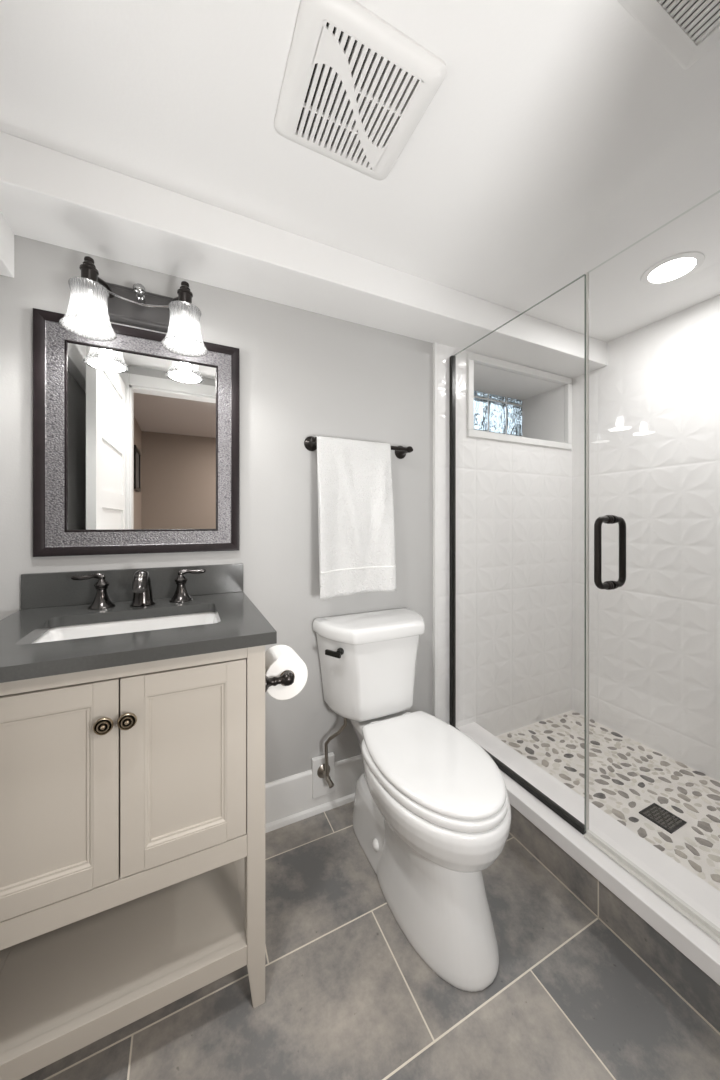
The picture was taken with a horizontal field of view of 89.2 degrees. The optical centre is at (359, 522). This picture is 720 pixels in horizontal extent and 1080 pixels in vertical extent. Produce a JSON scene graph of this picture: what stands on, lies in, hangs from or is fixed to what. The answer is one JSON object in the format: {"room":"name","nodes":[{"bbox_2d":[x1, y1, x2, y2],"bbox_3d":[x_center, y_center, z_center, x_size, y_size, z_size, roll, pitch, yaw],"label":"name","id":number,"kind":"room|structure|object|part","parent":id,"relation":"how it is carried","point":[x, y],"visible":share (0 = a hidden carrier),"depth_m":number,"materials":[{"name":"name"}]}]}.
{"room":"bathroom","nodes":[
{"label":"bathroom","id":0,"kind":"room"},
{"bbox_2d":[0,235,564,782],"bbox_3d":[0.123,0.097,1.705,2.905,2.153,0.120,0,0,-26],"label":"wall","id":1,"kind":"structure","parent":0,"point":[303,374],"depth_m":1.44,"materials":[{"name":"grey paint"}]},
{"bbox_2d":[21,563,242,608],"bbox_3d":[-0.721,0.206,1.223,0.632,0.103,0.019,0,0,-26],"label":"backsplash","id":2,"kind":"structure","parent":1,"relation":"attached to","point":[50,589],"depth_m":1.18,"materials":[{"name":"grey stone"}]},
{"bbox_2d":[59,256,207,356],"bbox_3d":[-0.683,-0.662,1.137,0.384,0.217,0.206,0,0,-26],"label":"vanity light","id":3,"kind":"object","parent":1,"relation":"attached to","point":[94,302],"visible":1,"depth_m":1.13,"materials":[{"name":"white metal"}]},
{"bbox_3d":[-0.780,-0.615,1.051,0.135,0.122,0.135,0,0,-26],"label":"lamp shade","id":4,"kind":"part","parent":3,"relation":"part of","materials":[{"name":"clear glass"}]},
{"bbox_3d":[-0.780,-0.618,1.051,0.043,0.102,0.043,0,0,-26],"label":"bulb","id":5,"kind":"part","parent":3,"relation":"part of","materials":[{"name":"white glass"}]},
{"bbox_3d":[-0.792,-0.725,1.116,0.020,0.044,0.119,0,0,-8],"label":"arm","id":6,"kind":"part","parent":3,"relation":"part of","materials":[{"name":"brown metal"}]},
{"bbox_3d":[-0.555,-0.615,1.159,0.135,0.122,0.135,0,0,-26],"label":"lamp shade","id":7,"kind":"part","parent":3,"relation":"part of","materials":[{"name":"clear glass"}]},
{"bbox_3d":[-0.555,-0.618,1.159,0.043,0.102,0.043,0,0,-26],"label":"bulb","id":8,"kind":"part","parent":3,"relation":"part of","materials":[{"name":"white glass"}]},
{"bbox_2d":[33,308,238,556],"bbox_3d":[-0.713,-0.267,1.223,0.589,0.742,0.026,0,0,-26],"label":"wall mirror","id":9,"kind":"object","parent":1,"relation":"attached to","point":[136,440],"visible":1,"depth_m":1.21,"materials":[{"name":"grey metal"}]},
{"bbox_2d":[68,343,215,529],"bbox_3d":[-0.716,-0.267,1.231,0.436,0.589,0.006,0,0,-26],"label":"mirror glass","id":10,"kind":"object","parent":9,"relation":"attached to","point":[142,422],"depth_m":1.22,"materials":[{"name":"silver mirror"}]},
{"bbox_2d":[265,752,363,832],"bbox_3d":[-0.354,1.065,1.394,1.575,0.216,0.028,0,0,-26],"label":"baseboard","id":11,"kind":"structure","parent":1,"relation":"attached to","point":[291,799],"depth_m":1.47,"materials":[{"name":"white paint"}]},
{"bbox_2d":[317,718,346,787],"bbox_3d":[-0.109,0.891,1.452,0.070,0.295,0.115,0,0,-42],"label":"water supply valve","id":12,"kind":"object","parent":1,"relation":"attached to","point":[323,771],"visible":0.97,"depth_m":1.44,"materials":[{"name":"silver metal"}]},
{"bbox_3d":[-0.118,1.020,1.426,0.022,0.029,0.036,0,0,-40],"label":"handle","id":13,"kind":"part","parent":12,"relation":"part of","materials":[{"name":"silver metal"}]},
{"bbox_2d":[315,436,395,599],"bbox_3d":[-0.007,-0.021,1.480,0.353,0.628,0.093,0,0,-26],"label":"hand towel","id":14,"kind":"object","parent":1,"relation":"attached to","point":[356,524],"visible":1,"depth_m":1.46,"materials":[{"name":"white fabric"}]},
{"bbox_2d":[304,436,412,458],"bbox_3d":[0.011,-0.319,1.536,0.484,0.060,0.086,0,0,-26],"label":"towel bar","id":15,"kind":"object","parent":1,"relation":"attached to","point":[310,443],"visible":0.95,"depth_m":1.56,"materials":[{"name":"black metal"}]},
{"bbox_3d":[0.022,-0.319,1.510,0.464,0.017,0.017,0,0,-26],"label":"rail","id":16,"kind":"part","parent":15,"relation":"part of","materials":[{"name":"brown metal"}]},
{"bbox_2d":[433,342,436,716],"bbox_3d":[0.356,0.159,1.741,0.010,2.028,0.017,0,0,-26],"label":"trim","id":17,"kind":"structure","parent":1,"relation":"attached to","point":[435,343],"depth_m":1.73,"materials":[{"name":"white paint"}]},
{"bbox_2d":[437,343,571,735],"bbox_3d":[0.811,0.139,1.955,1.003,1.988,0.004,0,0,-26],"label":"tiled wall","id":18,"kind":"structure","parent":1,"relation":"attached to","point":[514,500],"depth_m":1.92,"materials":[{"name":"white tile"}]},
{"bbox_2d":[474,363,563,442],"bbox_3d":[0.793,-0.636,2.192,0.760,0.389,0.419,0,0,-26],"label":"wall niche","id":19,"kind":"object","parent":18,"relation":"in","point":[542,400],"visible":0.28,"depth_m":2.22,"materials":[{"name":"white paint"}]},
{"bbox_2d":[474,391,521,436],"bbox_3d":[0.739,-0.636,2.305,0.720,0.349,0.079,0,0,-26],"label":"window","id":20,"kind":"structure","parent":19,"relation":"attached to","point":[492,413],"depth_m":2.33,"materials":[{"name":"clear glass"}]},
{"bbox_2d":[467,352,571,449],"bbox_3d":[0.889,-0.636,1.992,0.788,0.417,0.025,0,0,-26],"label":"trim","id":21,"kind":"structure","parent":1,"relation":"attached to","point":[472,358],"depth_m":1.95,"materials":[{"name":"white tile"}]},
{"bbox_2d":[509,832,719,1034],"bbox_3d":[0.658,1.172,1.182,0.003,0.004,1.263,0,0,-26],"label":"trim","id":22,"kind":"structure","parent":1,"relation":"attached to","point":[586,906],"depth_m":1.01,"materials":[{"name":"beige tile"}]},
{"bbox_2d":[0,0,719,342],"bbox_3d":[0.424,-1.030,1.076,2.905,0.100,1.475,0,0,-26],"label":"ceiling","id":23,"kind":"structure","parent":0,"point":[556,136],"depth_m":0.92,"materials":[{"name":"white paint"}]},
{"bbox_2d":[0,131,606,377],"bbox_3d":[0.144,-0.917,1.531,2.592,0.125,0.212,0,0,-26],"label":"ceiling","id":24,"kind":"structure","parent":23,"relation":"attached to","point":[47,195],"depth_m":1.22,"materials":[{"name":"white paint"}]},
{"bbox_2d":[0,211,13,277],"bbox_3d":[-0.774,-0.853,0.502,0.048,0.254,1.275,0,0,-26],"label":"ceiling","id":25,"kind":"structure","parent":24,"relation":"attached to","point":[6,234],"depth_m":1.04,"materials":[{"name":"white paint"}]},
{"bbox_2d":[274,0,446,179],"bbox_3d":[-0.012,-0.967,0.846,0.318,0.024,0.292,0,0,-26],"label":"exhaust fan cover","id":26,"kind":"object","parent":23,"relation":"attached to","point":[355,90],"visible":1,"depth_m":0.80,"materials":[{"name":"white plastic"}]},
{"bbox_2d":[617,0,719,69],"bbox_3d":[0.619,-0.974,0.611,0.308,0.010,0.248,0,0,-26],"label":"ceiling vent","id":27,"kind":"object","parent":23,"relation":"in","point":[686,29],"visible":1,"depth_m":0.71,"materials":[{"name":"white plastic"}]},
{"bbox_2d":[641,252,704,285],"bbox_3d":[1.207,-0.976,1.415,0.190,0.006,0.190,0,0,-26],"label":"recessed light","id":28,"kind":"object","parent":23,"relation":"in","point":[673,268],"visible":1,"depth_m":1.40,"materials":[{"name":"white paint"}]},
{"bbox_2d":[20,801,719,1079],"bbox_3d":[-0.115,1.213,-0.263,2.766,0.080,3.425,0,0,-26],"label":"floor","id":29,"kind":"structure","parent":0,"point":[348,996],"depth_m":0.89,"materials":[{"name":"grey tile"}]},
{"bbox_2d":[0,645,264,1079],"bbox_3d":[-0.602,0.729,0.975,0.597,0.888,0.522,0,0,-26],"label":"vanity cabinet","id":30,"kind":"object","parent":29,"relation":"on","point":[132,806],"visible":0.97,"depth_m":0.79,"materials":[{"name":"beige paint"}]},
{"bbox_3d":[-0.621,0.537,0.717,0.250,0.418,0.020,0,0,-26],"label":"door","id":31,"kind":"part","parent":30,"relation":"part of","materials":[{"name":"beige paint"}]},
{"bbox_3d":[-0.519,0.410,0.740,0.035,0.035,0.028,0,0,-26],"label":"knob","id":32,"kind":"part","parent":30,"relation":"part of","materials":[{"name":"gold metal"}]},
{"bbox_3d":[-0.505,0.305,0.773,0.511,0.040,0.019,0,0,-26],"label":"rail","id":33,"kind":"part","parent":30,"relation":"part of","materials":[{"name":"beige paint"}]},
{"bbox_2d":[0,857,246,1079],"bbox_3d":[-0.608,1.039,0.987,0.581,0.046,0.491,0,0,-26],"label":"shelf","id":34,"kind":"object","parent":30,"relation":"attached to","point":[65,989],"depth_m":0.84,"materials":[{"name":"beige paint"}]},
{"bbox_3d":[-0.505,0.775,0.773,0.511,0.052,0.019,0,0,-26],"label":"rail","id":35,"kind":"part","parent":30,"relation":"part of","materials":[{"name":"beige paint"}]},
{"bbox_3d":[-0.482,0.410,0.758,0.035,0.035,0.028,0,0,-26],"label":"knob","id":36,"kind":"part","parent":30,"relation":"part of","materials":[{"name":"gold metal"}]},
{"bbox_2d":[0,563,276,682],"bbox_3d":[-0.603,0.220,0.977,0.632,0.131,0.564,0,0,-26],"label":"countertop","id":37,"kind":"structure","parent":30,"relation":"on","point":[49,600],"depth_m":0.98,"materials":[{"name":"grey stone"}]},
{"bbox_2d":[32,612,217,678],"bbox_3d":[-0.596,0.347,0.964,0.458,0.122,0.303,0,0,-26],"label":"sink basin","id":38,"kind":"object","parent":37,"relation":"in","point":[165,622],"visible":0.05,"depth_m":1.06,"materials":[{"name":"white ceramic"}]},
{"bbox_2d":[71,569,205,609],"bbox_3d":[-0.667,0.201,1.115,0.365,0.113,0.155,0,0,-26],"label":"bathroom faucet","id":39,"kind":"object","parent":37,"relation":"on","point":[141,584],"visible":1,"depth_m":1.11,"materials":[{"name":"grey metal"}]},
{"bbox_3d":[-0.813,0.165,1.093,0.082,0.023,0.020,0,0,-26],"label":"lever","id":40,"kind":"part","parent":39,"relation":"part of","materials":[{"name":"grey metal"}]},
{"bbox_3d":[-0.783,0.207,1.107,0.068,0.101,0.068,0,0,-26],"label":"handle","id":41,"kind":"part","parent":39,"relation":"part of","materials":[{"name":"grey metal"}]},
{"bbox_3d":[-0.662,0.201,1.107,0.069,0.113,0.138,0,0,-26],"label":"spout","id":42,"kind":"part","parent":39,"relation":"part of","materials":[{"name":"grey metal"}]},
{"bbox_3d":[-0.588,0.207,1.201,0.068,0.101,0.068,0,0,-26],"label":"handle","id":43,"kind":"part","parent":39,"relation":"part of","materials":[{"name":"grey metal"}]},
{"bbox_3d":[-0.558,0.165,1.215,0.082,0.023,0.020,0,0,-26],"label":"lever","id":44,"kind":"part","parent":39,"relation":"part of","materials":[{"name":"grey metal"}]},
{"bbox_3d":[-0.391,0.537,0.827,0.254,0.418,0.020,0,0,-26],"label":"door","id":45,"kind":"part","parent":30,"relation":"part of","materials":[{"name":"beige paint"}]},
{"bbox_3d":[-0.260,0.729,0.903,0.043,0.888,0.043,0,0,-26],"label":"leg","id":46,"kind":"part","parent":30,"relation":"part of","materials":[{"name":"beige paint"}]},
{"bbox_2d":[265,670,294,692],"bbox_3d":[-0.232,0.405,0.986,0.078,0.044,0.156,0,0,-26],"label":"toilet paper holder","id":47,"kind":"object","parent":30,"relation":"attached to","point":[287,679],"visible":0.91,"depth_m":0.93,"materials":[{"name":"black metal"}]},
{"bbox_2d":[265,645,307,699],"bbox_3d":[-0.215,0.412,1.011,0.116,0.116,0.101,0,0,-26],"label":"toilet paper roll","id":48,"kind":"object","parent":47,"relation":"on","point":[279,659],"visible":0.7,"depth_m":0.97,"materials":[{"name":"white paper"}]},
{"bbox_2d":[313,608,510,991],"bbox_3d":[0.175,0.780,1.238,0.460,0.787,0.738,0,0,-26],"label":"toilet","id":49,"kind":"object","parent":29,"relation":"on","point":[432,809],"visible":1,"depth_m":1.06,"materials":[{"name":"white ceramic"}]},
{"bbox_3d":[-0.093,0.475,1.336,0.066,0.028,0.033,0,0,32],"label":"flush lever","id":50,"kind":"part","parent":49,"relation":"part of","materials":[{"name":"black metal"}]},
{"bbox_3d":[0.064,0.592,1.473,0.436,0.313,0.212,0,0,-26],"label":"tank","id":51,"kind":"part","parent":49,"relation":"part of","materials":[{"name":"white ceramic"}]},
{"bbox_3d":[0.068,0.413,1.465,0.458,0.054,0.237,0,0,-26],"label":"tank lid","id":52,"kind":"part","parent":49,"relation":"part of","materials":[{"name":"white ceramic"}]},
{"bbox_3d":[0.182,0.964,1.227,0.371,0.418,0.714,0,0,-26],"label":"bowl","id":53,"kind":"part","parent":49,"relation":"part of","materials":[{"name":"white ceramic"}]},
{"bbox_3d":[0.226,0.729,1.134,0.348,0.024,0.486,0,0,-26],"label":"lid","id":54,"kind":"part","parent":49,"relation":"part of","materials":[{"name":"white plastic"}]},
{"bbox_3d":[0.228,0.757,1.130,0.360,0.026,0.488,0,0,-26],"label":"seat","id":55,"kind":"part","parent":49,"relation":"part of","materials":[{"name":"white plastic"}]},
{"bbox_2d":[510,804,719,1031],"bbox_3d":[0.747,1.115,1.224,0.195,0.117,1.263,0,0,-26],"label":"curb","id":56,"kind":"object","parent":29,"relation":"on","point":[695,986],"visible":0.22,"depth_m":1.01,"materials":[{"name":"grey tile"}]},
{"bbox_2d":[457,722,719,985],"bbox_3d":[0.751,1.032,1.226,0.221,0.049,1.262,0,0,-26],"label":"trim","id":57,"kind":"structure","parent":56,"relation":"on","point":[688,938],"depth_m":1.10,"materials":[{"name":"white stone"}]},
{"bbox_2d":[450,274,585,833],"bbox_3d":[0.585,0.103,1.477,0.021,1.808,0.660,0,0,-26],"label":"glass panel","id":58,"kind":"object","parent":57,"relation":"on","point":[531,789],"visible":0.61,"depth_m":1.75,"materials":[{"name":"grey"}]},
{"bbox_2d":[495,710,719,890],"bbox_3d":[1.127,1.184,1.413,0.921,0.139,1.275,0,0,-26],"label":"floor","id":59,"kind":"structure","parent":0,"point":[627,776],"depth_m":1.57,"materials":[{"name":"beige stone"}]},
{"bbox_2d":[639,803,686,833],"bbox_3d":[1.141,1.116,1.378,0.108,0.006,0.104,0,0,-26],"label":"shower drain","id":60,"kind":"object","parent":59,"relation":"on","point":[655,813],"visible":1,"depth_m":1.38,"materials":[{"name":"black metal"}]},
{"bbox_3d":[0.676,0.097,0.435,2.805,2.153,0.100,0,0,-26],"label":"wall","id":61,"kind":"structure","parent":0,"visible":0},
{"bbox_2d":[584,190,719,943],"bbox_3d":[0.858,0.102,0.907,0.143,1.804,0.592,0,0,-26],"label":"shower door","id":62,"kind":"structure","parent":61,"relation":"attached to","point":[699,920],"depth_m":1.13,"materials":[{"name":"clear glass"}]},
{"bbox_3d":[0.727,0.091,1.093,0.067,0.227,0.027,0,0,-26],"label":"handle","id":63,"kind":"part","parent":62,"relation":"part of","materials":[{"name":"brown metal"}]},
{"bbox_3d":[0.795,0.091,1.126,0.067,0.227,0.027,0,0,-26],"label":"handle","id":64,"kind":"part","parent":62,"relation":"part of","materials":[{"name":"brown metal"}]},
{"bbox_3d":[0.857,0.095,0.910,0.009,1.792,0.585,0,0,-26],"label":"glass pane","id":65,"kind":"part","parent":62,"relation":"part of","materials":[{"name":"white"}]},
{"bbox_3d":[1.614,0.097,1.591,0.108,2.153,1.375,0,0,-26],"label":"wall","id":66,"kind":"structure","parent":0,"visible":0},
{"bbox_2d":[572,295,719,780],"bbox_3d":[1.535,0.077,1.602,0.004,2.113,1.263,0,0,-26],"label":"tiled wall","id":67,"kind":"structure","parent":66,"relation":"attached to","point":[654,407],"depth_m":1.78,"materials":[{"name":"white"}]}
]}

